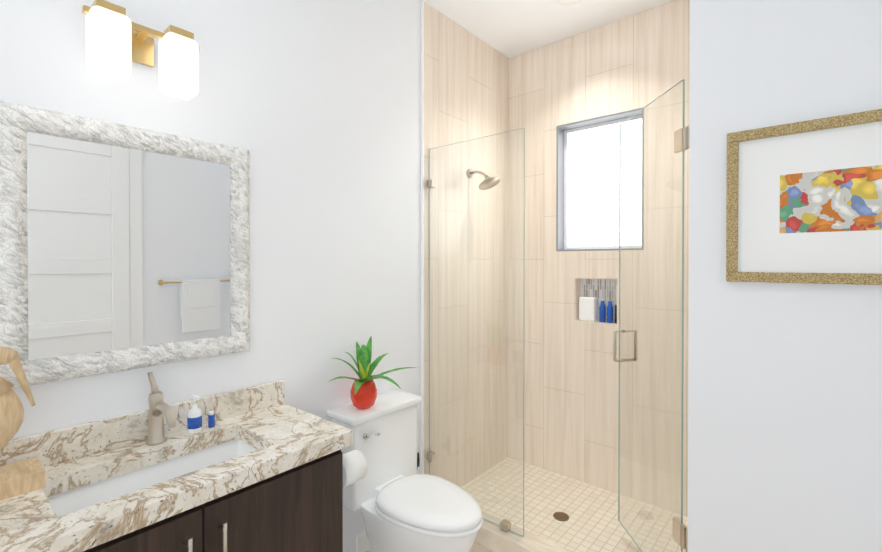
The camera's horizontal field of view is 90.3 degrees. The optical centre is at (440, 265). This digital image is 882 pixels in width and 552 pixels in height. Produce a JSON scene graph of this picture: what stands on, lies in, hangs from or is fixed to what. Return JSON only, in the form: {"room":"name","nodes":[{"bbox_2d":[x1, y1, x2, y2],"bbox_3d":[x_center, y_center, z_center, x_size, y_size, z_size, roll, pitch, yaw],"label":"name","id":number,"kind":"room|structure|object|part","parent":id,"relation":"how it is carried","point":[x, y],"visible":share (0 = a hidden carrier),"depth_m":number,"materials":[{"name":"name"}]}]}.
{"room":"bathroom","nodes":[
{"label":"bathroom","id":0,"kind":"room"},
{"bbox_2d":[0,380,283,467],"bbox_3d":[-1.194,0.556,1.327,0.020,0.100,1.560,0,1,40],"label":"backsplash","id":1,"kind":"structure","parent":0,"relation":"attached to","point":[50,447],"depth_m":1.44,"materials":[{"name":"beige stone"}]},
{"bbox_2d":[0,0,420,551],"bbox_3d":[-1.152,-0.030,1.470,0.100,3.050,3.100,0,1,40],"label":"wall","id":2,"kind":"structure","parent":0,"point":[313,107],"depth_m":1.97,"materials":[{"name":"white paint"}]},
{"bbox_2d":[0,100,249,387],"bbox_3d":[-1.024,-0.059,1.515,0.033,0.820,0.735,0,1,40],"label":"vanity mirror","id":3,"kind":"object","parent":2,"relation":"attached to","point":[123,247],"visible":0.92,"depth_m":1.45,"materials":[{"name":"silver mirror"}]},
{"bbox_2d":[27,131,230,359],"bbox_3d":[-1.033,-0.059,1.523,0.010,0.780,0.695,0,1,40],"label":"mirror glass","id":4,"kind":"object","parent":3,"relation":"attached to","point":[129,242],"depth_m":1.47,"materials":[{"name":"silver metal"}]},
{"bbox_2d":[82,0,199,99],"bbox_3d":[-0.994,-0.705,1.469,0.134,0.220,0.330,0,1,40],"label":"sconce","id":5,"kind":"object","parent":2,"relation":"attached to","point":[116,46],"visible":1,"depth_m":1.44,"materials":[{"name":"white glass"}]},
{"bbox_3d":[-1.046,-0.692,1.382,0.100,0.194,0.104,0,1,40],"label":"lamp shade","id":6,"kind":"part","parent":5,"relation":"part of","materials":[{"name":"white glass"}]},
{"bbox_3d":[-0.916,-0.693,1.534,0.100,0.194,0.104,0,1,40],"label":"lamp shade","id":7,"kind":"part","parent":5,"relation":"part of","materials":[{"name":"white glass"}]},
{"bbox_2d":[356,531,368,551],"bbox_3d":[0.507,1.444,1.581,2.299,0.100,0.800,0,1,40],"label":"baseboard","id":8,"kind":"structure","parent":2,"relation":"attached to","point":[362,543],"depth_m":2.27,"materials":[{"name":"white paint"}]},
{"bbox_2d":[366,542,493,551],"bbox_3d":[0.129,1.547,1.214,2.600,0.100,4.350,0,1,40],"label":"floor","id":9,"kind":"structure","parent":0,"point":[476,547],"depth_m":2.30,"materials":[{"name":"beige tile"}]},
{"bbox_2d":[76,411,366,551],"bbox_3d":[-0.966,1.079,1.228,0.502,0.834,1.658,0,1,40],"label":"bathroom vanity","id":10,"kind":"object","parent":9,"relation":"on","point":[298,508],"depth_m":1.38,"materials":[{"name":"brown wood"}]},
{"bbox_2d":[0,404,352,551],"bbox_3d":[-1.015,0.634,1.175,0.492,0.055,1.560,0,1,40],"label":"countertop","id":11,"kind":"structure","parent":10,"relation":"on","point":[284,435],"depth_m":1.29,"materials":[{"name":"beige stone"}]},
{"bbox_2d":[0,346,44,500],"bbox_3d":[-1.197,0.410,1.158,0.130,0.392,0.210,0,1,40],"label":"sculpture","id":12,"kind":"object","parent":11,"relation":"on","point":[21,477],"visible":1,"depth_m":1.17,"materials":[{"name":"brown wood"}]},
{"bbox_2d":[48,436,255,511],"bbox_3d":[-0.849,0.724,1.363,0.303,0.152,0.594,0,1,40],"label":"sink","id":13,"kind":"object","parent":11,"relation":"in","point":[100,487],"depth_m":1.43,"materials":[{"name":"white ceramic"}]},
{"bbox_2d":[140,372,179,447],"bbox_3d":[-0.928,0.486,1.461,0.198,0.238,0.060,0,1,40],"label":"faucet","id":14,"kind":"object","parent":11,"relation":"on","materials":[{"name":"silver metal"}]},
{"bbox_2d":[187,395,201,433],"bbox_3d":[-0.889,0.537,1.586,0.053,0.132,0.047,0,1,40],"label":"soap dispenser","id":15,"kind":"object","parent":11,"relation":"on","point":[194,419],"visible":1,"depth_m":1.57,"materials":[{"name":"white plastic"}]},
{"bbox_2d":[208,411,214,427],"bbox_3d":[-0.857,0.574,1.637,0.022,0.058,0.022,0,1,40],"label":"bottle","id":16,"kind":"object","parent":11,"relation":"on","point":[211,419],"visible":1,"depth_m":1.63,"materials":[{"name":"blue plastic"}]},
{"bbox_2d":[326,390,482,551],"bbox_3d":[-0.081,1.090,2.094,0.734,0.800,0.604,0,1,40],"label":"toilet","id":17,"kind":"object","parent":9,"relation":"on","point":[397,500],"visible":0.92,"depth_m":2.01,"materials":[{"name":"white ceramic"}]},
{"bbox_3d":[-0.323,0.790,2.045,0.028,0.024,0.083,0,1,40],"label":"lever","id":18,"kind":"part","parent":17,"relation":"part of","materials":[{"name":"silver metal"}]},
{"bbox_2d":[329,336,415,408],"bbox_3d":[-0.330,0.525,2.051,0.308,0.327,0.401,0,1,40],"label":"plant","id":19,"kind":"object","parent":17,"relation":"on","point":[363,393],"visible":1,"depth_m":2.11,"materials":[{"name":"green plant"}]},
{"bbox_3d":[-0.376,0.623,2.135,0.128,0.130,0.128,0,1,40],"label":"pot","id":20,"kind":"part","parent":19,"relation":"part of","materials":[{"name":"red ceramic"}]},
{"bbox_3d":[-0.328,0.926,2.208,0.188,0.405,0.430,0,1,40],"label":"tank","id":21,"kind":"part","parent":17,"relation":"part of","materials":[{"name":"white ceramic"}]},
{"bbox_3d":[-0.324,0.706,2.203,0.209,0.034,0.460,0,1,40],"label":"tank lid","id":22,"kind":"part","parent":17,"relation":"part of","materials":[{"name":"white ceramic"}]},
{"bbox_3d":[-0.052,1.068,1.974,0.535,0.058,0.384,0,1,40],"label":"seat lid","id":23,"kind":"part","parent":17,"relation":"part of","materials":[{"name":"white plastic"}]},
{"bbox_2d":[461,457,687,551],"bbox_3d":[0.739,1.476,2.533,1.396,0.020,0.948,0,1,40],"label":"mosaic shower floor","id":24,"kind":"structure","parent":9,"relation":"on","point":[592,524],"depth_m":2.62,"materials":[{"name":"beige tile"}]},
{"bbox_2d":[553,512,568,520],"bbox_3d":[0.701,1.464,2.559,0.090,0.005,0.090,0,1,40],"label":"floor drain","id":25,"kind":"object","parent":24,"relation":"on","point":[560,516],"visible":1,"depth_m":2.55,"materials":[{"name":"brown metal"}]},
{"bbox_2d":[424,2,508,486],"bbox_3d":[0.164,-0.042,3.010,0.112,3.050,0.950,0,1,40],"label":"wall","id":26,"kind":"structure","parent":0,"point":[466,85],"depth_m":2.91,"materials":[{"name":"tile"}]},
{"bbox_2d":[421,0,423,473],"bbox_3d":[-0.110,-0.039,2.609,0.013,3.049,0.014,0,1,40],"label":"trim","id":27,"kind":"structure","parent":26,"relation":"attached to","point":[422,235],"depth_m":2.60,"materials":[{"name":"white paint"}]},
{"bbox_2d":[467,169,499,189],"bbox_3d":[0.278,-0.571,2.875,0.230,0.150,0.150,0,1,40],"label":"shower head","id":28,"kind":"object","parent":26,"relation":"attached to","point":[494,180],"depth_m":2.86},
{"bbox_2d":[475,511,572,551],"bbox_3d":[0.461,1.439,2.205,1.396,0.100,0.130,0,1,40],"label":"sill","id":29,"kind":"structure","parent":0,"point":[493,537],"depth_m":2.25,"materials":[{"name":"tile"}]},
{"bbox_2d":[427,79,688,551],"bbox_3d":[0.596,0.317,2.356,1.394,2.138,0.479,0,1,40],"label":"shower enclosure","id":30,"kind":"object","parent":29,"relation":"on","point":[679,529],"visible":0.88,"depth_m":2.22,"materials":[{"name":"clear glass"}]},
{"bbox_3d":[0.961,0.418,2.288,0.097,0.165,0.090,0,1,40],"label":"handle","id":31,"kind":"part","parent":30,"relation":"part of","materials":[{"name":"silver metal"}]},
{"bbox_3d":[0.968,0.314,2.064,0.398,2.128,0.441,0,1,40],"label":"glass door","id":32,"kind":"part","parent":30,"relation":"part of","materials":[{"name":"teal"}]},
{"bbox_2d":[420,0,673,57],"bbox_3d":[0.129,-1.603,1.190,2.600,0.100,4.350,0,1,40],"label":"ceiling","id":33,"kind":"structure","parent":0,"point":[509,28],"depth_m":2.77,"materials":[{"name":"white paint"}]},
{"bbox_2d":[555,0,581,5],"bbox_3d":[0.747,-1.557,2.535,0.180,0.011,0.180,0,1,40],"label":"recessed light","id":34,"kind":"object","parent":33,"relation":"in","point":[566,2],"visible":1,"depth_m":2.59,"materials":[{"name":"white paint"}]},
{"bbox_2d":[508,0,689,516],"bbox_3d":[1.151,-0.042,2.938,1.710,3.050,0.220,0,1,40],"label":"wall","id":35,"kind":"structure","parent":0,"point":[569,376],"depth_m":2.89,"materials":[{"name":"tile"}]},
{"bbox_2d":[575,278,617,324],"bbox_3d":[1.055,0.233,2.943,0.289,0.299,0.098,0,1,40],"label":"shower niche","id":36,"kind":"object","parent":35,"relation":"in","point":[596,300],"visible":0.88,"depth_m":2.96,"materials":[{"name":"tile"}]},
{"bbox_2d":[556,107,643,250],"bbox_3d":[1.100,-0.537,2.975,0.580,0.880,0.214,0,1,40],"label":"window unit","id":37,"kind":"structure","parent":35,"relation":"in","point":[587,184],"depth_m":3.00,"materials":[{"name":"white glass"}]},
{"bbox_2d":[688,0,881,551],"bbox_3d":[1.639,-0.032,1.736,0.990,3.050,0.981,0,1,40],"label":"wall","id":38,"kind":"structure","parent":0,"point":[784,417],"depth_m":1.51,"materials":[{"name":"white paint"}]},
{"bbox_3d":[1.265,-0.210,1.429,0.564,0.540,0.030,0,1,40],"label":"framed art","id":39,"kind":"part","parent":38,"relation":"part of"},
{"bbox_2d":[780,165,881,232],"bbox_3d":[1.264,-0.210,1.432,0.250,0.200,0.001,0,1,40],"label":"print","id":40,"kind":"object","parent":38,"relation":"attached to","point":[830,198],"depth_m":1.43}
]}

